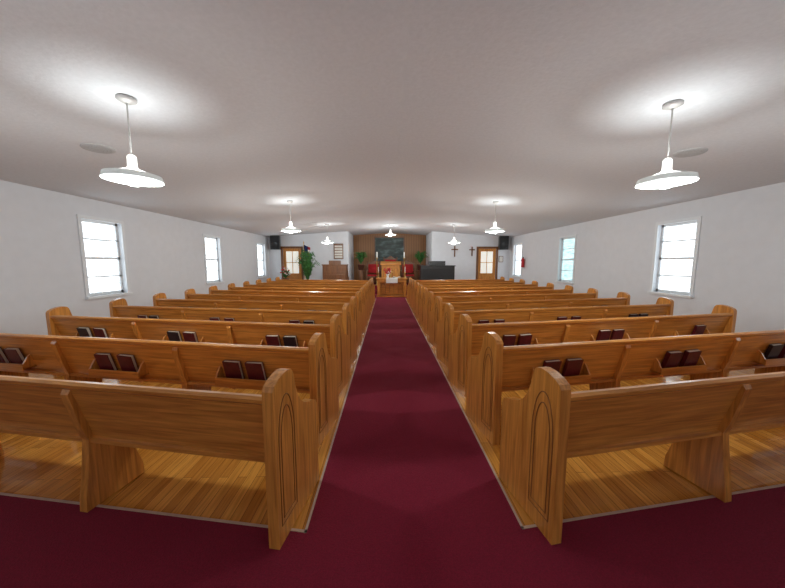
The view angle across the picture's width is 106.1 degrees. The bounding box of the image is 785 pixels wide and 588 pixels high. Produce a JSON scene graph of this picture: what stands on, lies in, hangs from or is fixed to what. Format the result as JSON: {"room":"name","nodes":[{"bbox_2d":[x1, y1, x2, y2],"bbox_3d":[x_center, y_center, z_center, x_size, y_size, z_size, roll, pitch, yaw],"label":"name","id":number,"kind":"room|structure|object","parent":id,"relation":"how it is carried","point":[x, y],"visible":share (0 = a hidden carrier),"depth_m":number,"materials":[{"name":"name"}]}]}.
{"room":"church","nodes":[
{"label":"church","id":0,"kind":"room"},
{"bbox_2d":[0,180,269,334],"bbox_3d":[-5.544,-0.371,4.987,0.200,2.600,17.300,0,6,-1],"label":"wall","id":1,"kind":"structure","parent":0,"point":[41,270],"depth_m":5.12,"materials":[{"name":"paint"}]},
{"bbox_2d":[76,214,132,299],"bbox_3d":[-5.486,-0.687,5.607,0.180,1.485,0.920,0,6,-1],"label":"window","id":2,"kind":"structure","parent":1,"relation":"in","point":[98,241],"depth_m":5.62,"materials":[{"name":"white glass"}]},
{"bbox_2d":[203,234,224,284],"bbox_3d":[-5.552,-1.065,9.086,0.180,1.485,0.920,0,6,-1],"label":"window","id":3,"kind":"structure","parent":1,"relation":"in","point":[209,243],"depth_m":9.17,"materials":[{"name":"white glass"}]},
{"bbox_2d":[256,242,267,277],"bbox_3d":[-5.617,-1.443,12.565,0.180,1.485,0.920,0,6,-1],"label":"window","id":4,"kind":"structure","parent":1,"relation":"in","point":[259,247],"depth_m":12.71,"materials":[{"name":"white glass"}]},
{"bbox_2d":[268,231,509,280],"bbox_3d":[-0.123,-1.533,14.520,11.000,2.852,2.000,0,6,-1],"label":"wall","id":5,"kind":"structure","parent":0,"point":[438,248],"depth_m":13.49,"materials":[{"name":"paint"}]},
{"bbox_2d":[270,236,280,249],"bbox_3d":[-5.179,-2.281,13.122,0.399,0.600,0.418,0,6,-1],"label":"wall speaker","id":6,"kind":"object","parent":5,"relation":"attached to","point":[275,244],"visible":0.98,"depth_m":12.94,"materials":[{"name":"black paint"}]},
{"bbox_2d":[281,246,303,279],"bbox_3d":[-4.564,-1.079,13.502,1.000,2.170,0.105,0,6,-1],"label":"door","id":7,"kind":"structure","parent":5,"relation":"in","point":[289,254],"depth_m":13.46,"materials":[{"name":"brown wood"}]},
{"bbox_2d":[333,244,343,258],"bbox_3d":[-2.453,-1.939,13.407,0.440,0.700,0.035,0,6,-1],"label":"hymn board","id":8,"kind":"object","parent":5,"relation":"attached to","point":[338,248],"visible":1,"depth_m":13.39,"materials":[{"name":"brown wood"}]},
{"bbox_2d":[476,247,497,278],"bbox_3d":[4.355,-1.097,13.668,1.000,2.170,0.105,0,6,-1],"label":"door","id":9,"kind":"structure","parent":5,"relation":"in","point":[486,257],"depth_m":13.63,"materials":[{"name":"brown wood"}]},
{"bbox_2d":[498,236,508,249],"bbox_3d":[4.979,-2.301,13.311,0.399,0.600,0.418,0,6,-1],"label":"wall speaker","id":10,"kind":"object","parent":5,"relation":"attached to","point":[503,244],"visible":1,"depth_m":13.13,"materials":[{"name":"black paint"}]},
{"bbox_2d":[353,233,425,282],"bbox_3d":[-0.142,-1.713,15.556,4.000,2.985,0.100,0,6,-1],"label":"wall","id":11,"kind":"structure","parent":0,"point":[414,243],"depth_m":15.44,"materials":[{"name":"brown wood"}]},
{"bbox_2d":[374,237,404,261],"bbox_3d":[-0.161,-2.329,15.416,1.600,1.320,0.040,0,6,-1],"label":"framed painting","id":12,"kind":"object","parent":11,"relation":"attached to","point":[386,247],"visible":0.77,"depth_m":15.41,"materials":[{"name":"fabric"}]},
{"bbox_2d":[0,0,784,236],"bbox_3d":[0.036,-2.014,5.894,11.400,0.499,19.250,0,6,-1],"label":"ceiling","id":13,"kind":"structure","parent":0,"point":[415,117],"depth_m":2.63,"materials":[{"name":"paint"}]},
{"bbox_2d":[80,143,116,153],"bbox_3d":[-3.315,-1.636,3.331,0.300,0.020,0.300,-4,6,-1],"label":"ceiling speaker","id":14,"kind":"object","parent":13,"relation":"attached to","point":[93,147],"depth_m":3.30},
{"bbox_2d":[100,93,164,186],"bbox_3d":[-2.209,-1.275,2.486,0.416,0.708,0.416,0,6,-1],"label":"pendant lamp","id":15,"kind":"object","parent":13,"relation":"hanging from","point":[131,175],"visible":1,"depth_m":2.45,"materials":[{"name":"metal"}]},
{"bbox_2d":[281,200,300,232],"bbox_3d":[-2.287,-1.723,6.611,0.416,0.708,0.416,0,6,-1],"label":"pendant lamp","id":16,"kind":"object","parent":13,"relation":"hanging from","point":[290,229],"visible":1,"depth_m":6.55,"materials":[{"name":"metal"}]},
{"bbox_2d":[322,224,332,243],"bbox_3d":[-2.363,-2.166,10.686,0.416,0.708,0.416,0,6,-1],"label":"pendant lamp","id":17,"kind":"object","parent":13,"relation":"hanging from","point":[326,241],"visible":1,"depth_m":10.60,"materials":[{"name":"metal"}]},
{"bbox_2d":[386,225,394,235],"bbox_3d":[-0.084,-2.632,12.288,0.416,0.450,0.416,0,6,-1],"label":"pendant lamp","id":18,"kind":"object","parent":13,"relation":"hanging from","point":[390,233],"visible":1,"depth_m":12.22,"materials":[{"name":"metal"}]},
{"bbox_2d":[448,224,459,243],"bbox_3d":[2.256,-2.175,10.772,0.416,0.708,0.416,0,6,-1],"label":"pendant lamp","id":19,"kind":"object","parent":13,"relation":"hanging from","point":[454,241],"visible":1,"depth_m":10.72,"materials":[{"name":"metal"}]},
{"bbox_2d":[485,201,503,233],"bbox_3d":[2.333,-1.732,6.697,0.416,0.708,0.416,0,6,-1],"label":"pendant lamp","id":20,"kind":"object","parent":13,"relation":"hanging from","point":[494,229],"visible":1,"depth_m":6.65,"materials":[{"name":"metal"}]},
{"bbox_2d":[635,99,698,188],"bbox_3d":[2.410,-1.284,2.572,0.416,0.708,0.416,0,6,-1],"label":"pendant lamp","id":21,"kind":"object","parent":13,"relation":"hanging from","point":[667,178],"visible":1,"depth_m":2.54,"materials":[{"name":"metal"}]},
{"bbox_2d":[672,147,707,157],"bbox_3d":[3.482,-1.650,3.458,0.300,0.020,0.300,4,6,-1],"label":"ceiling speaker","id":22,"kind":"object","parent":13,"relation":"attached to","point":[689,152],"depth_m":3.42},
{"bbox_2d":[0,298,784,529],"bbox_3d":[0.036,0.852,6.230,11.000,0.100,19.000,0,6,-1],"label":"floor","id":23,"kind":"structure","parent":0,"point":[171,482],"depth_m":2.04,"materials":[{"name":"brown wood"}]},
{"bbox_2d":[0,333,338,446],"bbox_3d":[-2.419,0.719,2.841,3.788,0.897,0.505,1,6,9],"label":"pew","id":24,"kind":"object","parent":23,"relation":"on","point":[193,365],"visible":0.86,"depth_m":2.56,"materials":[{"name":"brown wood"}]},
{"bbox_2d":[46,306,349,393],"bbox_3d":[-2.435,0.627,3.686,3.788,0.897,0.505,1,6,9],"label":"pew","id":25,"kind":"object","parent":23,"relation":"on","point":[60,321],"visible":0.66,"depth_m":3.42,"materials":[{"name":"brown wood"}]},
{"bbox_2d":[109,298,356,365],"bbox_3d":[-2.451,0.535,4.531,3.788,0.897,0.505,1,6,9],"label":"pew","id":26,"kind":"object","parent":23,"relation":"on","point":[119,307],"visible":0.45,"depth_m":4.27,"materials":[{"name":"brown wood"}]},
{"bbox_2d":[153,293,361,346],"bbox_3d":[-2.467,0.444,5.376,3.788,0.897,0.505,1,6,9],"label":"pew","id":27,"kind":"object","parent":23,"relation":"on","point":[159,299],"visible":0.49,"depth_m":5.12,"materials":[{"name":"brown wood"}]},
{"bbox_2d":[185,289,364,334],"bbox_3d":[-2.483,0.352,6.221,3.788,0.897,0.505,1,6,9],"label":"pew","id":28,"kind":"object","parent":23,"relation":"on","point":[189,293],"visible":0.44,"depth_m":5.96,"materials":[{"name":"brown wood"}]},
{"bbox_2d":[209,286,367,325],"bbox_3d":[-2.498,0.260,7.066,3.788,0.897,0.505,1,6,9],"label":"pew","id":29,"kind":"object","parent":23,"relation":"on","point":[212,289],"visible":0.37,"depth_m":6.82,"materials":[{"name":"brown wood"}]},
{"bbox_2d":[228,283,369,317],"bbox_3d":[-2.514,0.168,7.911,3.788,0.897,0.505,1,6,9],"label":"pew","id":30,"kind":"object","parent":23,"relation":"on","point":[231,286],"visible":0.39,"depth_m":7.66,"materials":[{"name":"brown wood"}]},
{"bbox_2d":[303,241,309,278],"bbox_3d":[-3.876,-1.184,13.229,0.406,2.420,0.254,0,6,-1],"label":"flag","id":31,"kind":"object","parent":23,"relation":"on","point":[306,248],"visible":0.34,"depth_m":13.14,"materials":[{"name":"blue fabric"}]},
{"bbox_2d":[243,281,370,311],"bbox_3d":[-2.530,0.076,8.755,3.788,0.897,0.505,1,6,9],"label":"pew","id":32,"kind":"object","parent":23,"relation":"on","point":[246,283],"visible":0.26,"depth_m":8.49,"materials":[{"name":"brown wood"}]},
{"bbox_2d":[256,279,372,307],"bbox_3d":[-2.546,-0.015,9.600,3.788,0.897,0.505,1,6,9],"label":"pew","id":33,"kind":"object","parent":23,"relation":"on","point":[258,282],"visible":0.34,"depth_m":9.35,"materials":[{"name":"brown wood"}]},
{"bbox_2d":[266,278,373,303],"bbox_3d":[-2.562,-0.107,10.445,3.788,0.897,0.505,1,6,9],"label":"pew","id":34,"kind":"object","parent":23,"relation":"on","point":[268,280],"visible":0.23,"depth_m":10.22,"materials":[{"name":"brown wood"}]},
{"bbox_2d":[275,277,374,300],"bbox_3d":[-2.578,-0.199,11.290,3.788,0.897,0.505,1,6,9],"label":"pew","id":35,"kind":"object","parent":23,"relation":"on","point":[276,278],"visible":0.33,"depth_m":11.00,"materials":[{"name":"brown wood"}]},
{"bbox_2d":[374,283,407,294],"bbox_3d":[-0.119,-0.282,14.449,3.780,0.380,2.390,0,6,-1],"label":"platform","id":36,"kind":"object","parent":23,"relation":"on","point":[374,283],"visible":0.02,"depth_m":13.54,"materials":[{"name":"red carpet"}]},
{"bbox_2d":[354,251,366,279],"bbox_3d":[-1.520,-1.254,14.227,0.731,1.601,0.785,0,6,-1],"label":"potted fern","id":37,"kind":"object","parent":36,"relation":"on","point":[360,256],"visible":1,"depth_m":14.11,"materials":[{"name":"green plant"}]},
{"bbox_2d":[366,260,380,279],"bbox_3d":[-0.942,-1.080,14.528,0.710,1.188,0.590,0,6,-1],"label":"chair","id":38,"kind":"object","parent":36,"relation":"on","point":[371,267],"visible":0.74,"depth_m":14.71,"materials":[{"name":"red fabric"}]},
{"bbox_2d":[380,261,400,277],"bbox_3d":[-0.089,-0.968,13.827,0.960,1.119,0.540,0,6,-1],"label":"pulpit","id":39,"kind":"object","parent":36,"relation":"on","point":[394,265],"visible":0.71,"depth_m":13.61,"materials":[{"name":"brown wood"}]},
{"bbox_2d":[383,256,397,260],"bbox_3d":[-0.098,-1.223,14.830,0.750,1.408,0.590,0,6,-1],"label":"chair","id":40,"kind":"object","parent":36,"relation":"on","point":[390,258],"visible":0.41,"depth_m":14.99,"materials":[{"name":"brown wood"}]},
{"bbox_2d":[401,260,415,279],"bbox_3d":[0.768,-1.083,14.560,0.710,1.188,0.590,0,6,-1],"label":"chair","id":41,"kind":"object","parent":36,"relation":"on","point":[409,266],"visible":0.84,"depth_m":14.74,"materials":[{"name":"red fabric"}]},
{"bbox_2d":[415,251,427,279],"bbox_3d":[1.359,-1.265,14.273,0.737,1.612,0.827,0,6,-1],"label":"potted fern","id":42,"kind":"object","parent":36,"relation":"on","point":[421,257],"visible":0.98,"depth_m":14.13,"materials":[{"name":"green plant"}]},
{"bbox_2d":[375,295,406,297],"bbox_3d":[-0.085,0.100,12.655,10.960,0.008,1.240,0,6,-1],"label":"carpet","id":43,"kind":"object","parent":23,"relation":"on","point":[375,295],"visible":0.02,"depth_m":12.21,"materials":[{"name":"red carpet"}]},
{"bbox_2d":[280,267,291,279],"bbox_3d":[-4.478,-0.520,12.425,0.447,1.274,0.479,3,7,22],"label":"flower arrangement","id":44,"kind":"object","parent":43,"relation":"on","point":[285,274],"visible":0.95,"depth_m":12.34,"materials":[{"name":"green plant"}]},
{"bbox_2d":[297,250,319,279],"bbox_3d":[-3.564,-0.854,12.354,0.942,1.954,1.014,4,7,32],"label":"potted palm","id":45,"kind":"object","parent":43,"relation":"on","point":[306,263],"visible":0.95,"depth_m":12.25,"materials":[{"name":"green plant"}]},
{"bbox_2d":[322,261,348,279],"bbox_3d":[-2.428,-0.676,12.723,1.060,1.520,0.770,0,6,-1],"label":"organ console","id":46,"kind":"object","parent":43,"relation":"on","point":[334,270],"visible":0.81,"depth_m":12.33,"materials":[{"name":"brown wood"}]},
{"bbox_2d":[376,278,407,296],"bbox_3d":[-0.034,-0.289,12.544,1.320,0.790,0.600,0,6,-1],"label":"table","id":47,"kind":"object","parent":43,"relation":"on","point":[384,289],"visible":0.96,"depth_m":12.51,"materials":[{"name":"brown wood"}]},
{"bbox_2d":[386,278,397,282],"bbox_3d":[-0.031,-0.569,12.359,0.480,0.204,0.306,0,6,-1],"label":"table runner","id":48,"kind":"object","parent":47,"relation":"on","point":[388,280],"visible":1,"depth_m":12.21,"materials":[{"name":"white fabric"}]},
{"bbox_2d":[384,268,390,277],"bbox_3d":[-0.186,-0.894,12.411,0.347,0.429,0.278,5,8,37],"label":"flower vase","id":49,"kind":"object","parent":48,"relation":"on","point":[388,270],"visible":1,"depth_m":12.36,"materials":[{"name":"white plant"}]},
{"bbox_2d":[419,261,455,279],"bbox_3d":[1.892,-0.671,12.770,1.500,1.500,0.700,0,6,-1],"label":"upright piano","id":50,"kind":"object","parent":43,"relation":"on","point":[436,270],"visible":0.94,"depth_m":12.41,"materials":[{"name":"black paint"}]},
{"bbox_2d":[0,486,784,587],"bbox_3d":[0.161,1.522,-0.437,11.000,0.008,5.596,0,6,-1],"label":"carpet","id":51,"kind":"object","parent":23,"relation":"on","point":[711,542],"visible":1,"depth_m":1.48,"materials":[{"name":"red carpet"}]},
{"bbox_2d":[0,368,318,549],"bbox_3d":[-2.403,0.802,1.996,3.788,0.897,0.505,1,6,9],"label":"pew","id":52,"kind":"object","parent":51,"relation":"on","point":[276,428],"visible":1,"depth_m":1.64,"materials":[{"name":"brown wood"}]},
{"bbox_2d":[499,367,784,544],"bbox_3d":[2.631,0.791,2.089,3.788,0.897,0.505,-1,6,-11],"label":"pew","id":53,"kind":"object","parent":51,"relation":"on","point":[552,424],"visible":1,"depth_m":1.68,"materials":[{"name":"brown wood"}]},
{"bbox_2d":[0,298,784,532],"bbox_3d":[0.025,0.732,6.826,11.000,0.010,10.490,0,6,-1],"label":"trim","id":54,"kind":"structure","parent":23,"relation":"on","point":[495,474],"depth_m":1.79,"materials":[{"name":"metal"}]},
{"bbox_2d":[307,298,521,532],"bbox_3d":[0.025,0.733,6.826,1.180,0.008,10.490,0,6,-1],"label":"carpet","id":55,"kind":"object","parent":23,"relation":"on","point":[405,455],"visible":0.93,"depth_m":2.25,"materials":[{"name":"red carpet"}]},
{"bbox_2d":[407,277,504,300],"bbox_3d":[2.456,-0.209,11.384,3.788,0.897,0.505,-1,6,-11],"label":"pew","id":56,"kind":"object","parent":23,"relation":"on","point":[501,278],"visible":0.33,"depth_m":11.11,"materials":[{"name":"brown wood"}]},
{"bbox_2d":[409,278,513,303],"bbox_3d":[2.472,-0.117,10.539,3.788,0.897,0.505,-1,6,-11],"label":"pew","id":57,"kind":"object","parent":23,"relation":"on","point":[510,279],"visible":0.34,"depth_m":10.26,"materials":[{"name":"brown wood"}]},
{"bbox_2d":[410,279,524,307],"bbox_3d":[2.488,-0.026,9.694,3.788,0.897,0.505,-1,6,-11],"label":"pew","id":58,"kind":"object","parent":23,"relation":"on","point":[522,281],"visible":0.3,"depth_m":9.41,"materials":[{"name":"brown wood"}]},
{"bbox_2d":[413,281,537,312],"bbox_3d":[2.504,0.066,8.849,3.788,0.897,0.505,-1,6,-11],"label":"pew","id":59,"kind":"object","parent":23,"relation":"on","point":[534,283],"visible":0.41,"depth_m":8.56,"materials":[{"name":"brown wood"}]},
{"bbox_2d":[415,283,553,318],"bbox_3d":[2.520,0.158,8.004,3.788,0.897,0.505,-1,6,-11],"label":"pew","id":60,"kind":"object","parent":23,"relation":"on","point":[550,286],"visible":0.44,"depth_m":7.72,"materials":[{"name":"brown wood"}]},
{"bbox_2d":[419,285,572,325],"bbox_3d":[2.535,0.250,7.159,3.788,0.897,0.505,-1,6,-11],"label":"pew","id":61,"kind":"object","parent":23,"relation":"on","point":[568,288],"visible":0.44,"depth_m":6.87,"materials":[{"name":"brown wood"}]},
{"bbox_2d":[423,288,597,335],"bbox_3d":[2.551,0.342,6.314,3.788,0.897,0.505,-1,6,-11],"label":"pew","id":62,"kind":"object","parent":23,"relation":"on","point":[592,292],"visible":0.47,"depth_m":6.03,"materials":[{"name":"brown wood"}]},
{"bbox_2d":[429,292,629,348],"bbox_3d":[2.567,0.433,5.469,3.788,0.897,0.505,-1,6,-11],"label":"pew","id":63,"kind":"object","parent":23,"relation":"on","point":[623,298],"visible":0.49,"depth_m":5.17,"materials":[{"name":"brown wood"}]},
{"bbox_2d":[437,297,673,367],"bbox_3d":[2.583,0.525,4.625,3.788,0.897,0.505,-1,6,-11],"label":"pew","id":64,"kind":"object","parent":23,"relation":"on","point":[664,306],"visible":0.44,"depth_m":4.33,"materials":[{"name":"brown wood"}]},
{"bbox_2d":[448,305,736,396],"bbox_3d":[2.599,0.617,3.780,3.788,0.897,0.505,-1,6,-11],"label":"pew","id":65,"kind":"object","parent":23,"relation":"on","point":[467,340],"visible":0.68,"depth_m":3.49,"materials":[{"name":"brown wood"}]},
{"bbox_2d":[466,329,784,444],"bbox_3d":[2.615,0.709,2.935,3.788,0.897,0.505,-1,6,-11],"label":"pew","id":66,"kind":"object","parent":23,"relation":"on","point":[498,368],"visible":0.87,"depth_m":2.62,"materials":[{"name":"brown wood"}]},
{"bbox_2d":[0,305,784,379],"bbox_3d":[0.024,0.149,6.901,7.994,0.185,9.074,0,6,-1],"label":"hymnals","id":67,"kind":"object","parent":66,"relation":"on","point":[572,367],"visible":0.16,"depth_m":2.79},
{"bbox_2d":[509,182,784,331],"bbox_3d":[5.654,-0.393,5.194,0.200,2.600,17.300,0,6,-1],"label":"wall","id":68,"kind":"structure","parent":0,"point":[741,259],"depth_m":5.30,"materials":[{"name":"paint"}]},
{"bbox_2d":[511,242,522,277],"bbox_3d":[5.441,-1.465,12.770,0.180,1.485,0.920,0,6,-1],"label":"window","id":69,"kind":"structure","parent":68,"relation":"in","point":[519,248],"depth_m":12.90,"materials":[{"name":"white glass"}]},
{"bbox_2d":[521,257,524,266],"bbox_3d":[5.334,-1.302,12.082,0.129,0.420,0.129,5,8,38],"label":"fire extinguisher","id":70,"kind":"object","parent":68,"relation":"attached to","point":[522,259],"visible":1,"depth_m":12.04,"materials":[{"name":"red metal"}]},
{"bbox_2d":[555,234,576,283],"bbox_3d":[5.506,-1.087,9.291,0.180,1.485,0.920,0,6,-1],"label":"window","id":71,"kind":"structure","parent":68,"relation":"in","point":[568,257],"depth_m":9.35,"materials":[{"name":"white glass"}]},
{"bbox_2d":[647,216,701,297],"bbox_3d":[5.572,-0.709,5.812,0.180,1.485,0.920,0,6,-1],"label":"window","id":72,"kind":"structure","parent":68,"relation":"in","point":[679,246],"depth_m":5.83,"materials":[{"name":"white glass"}]}
]}

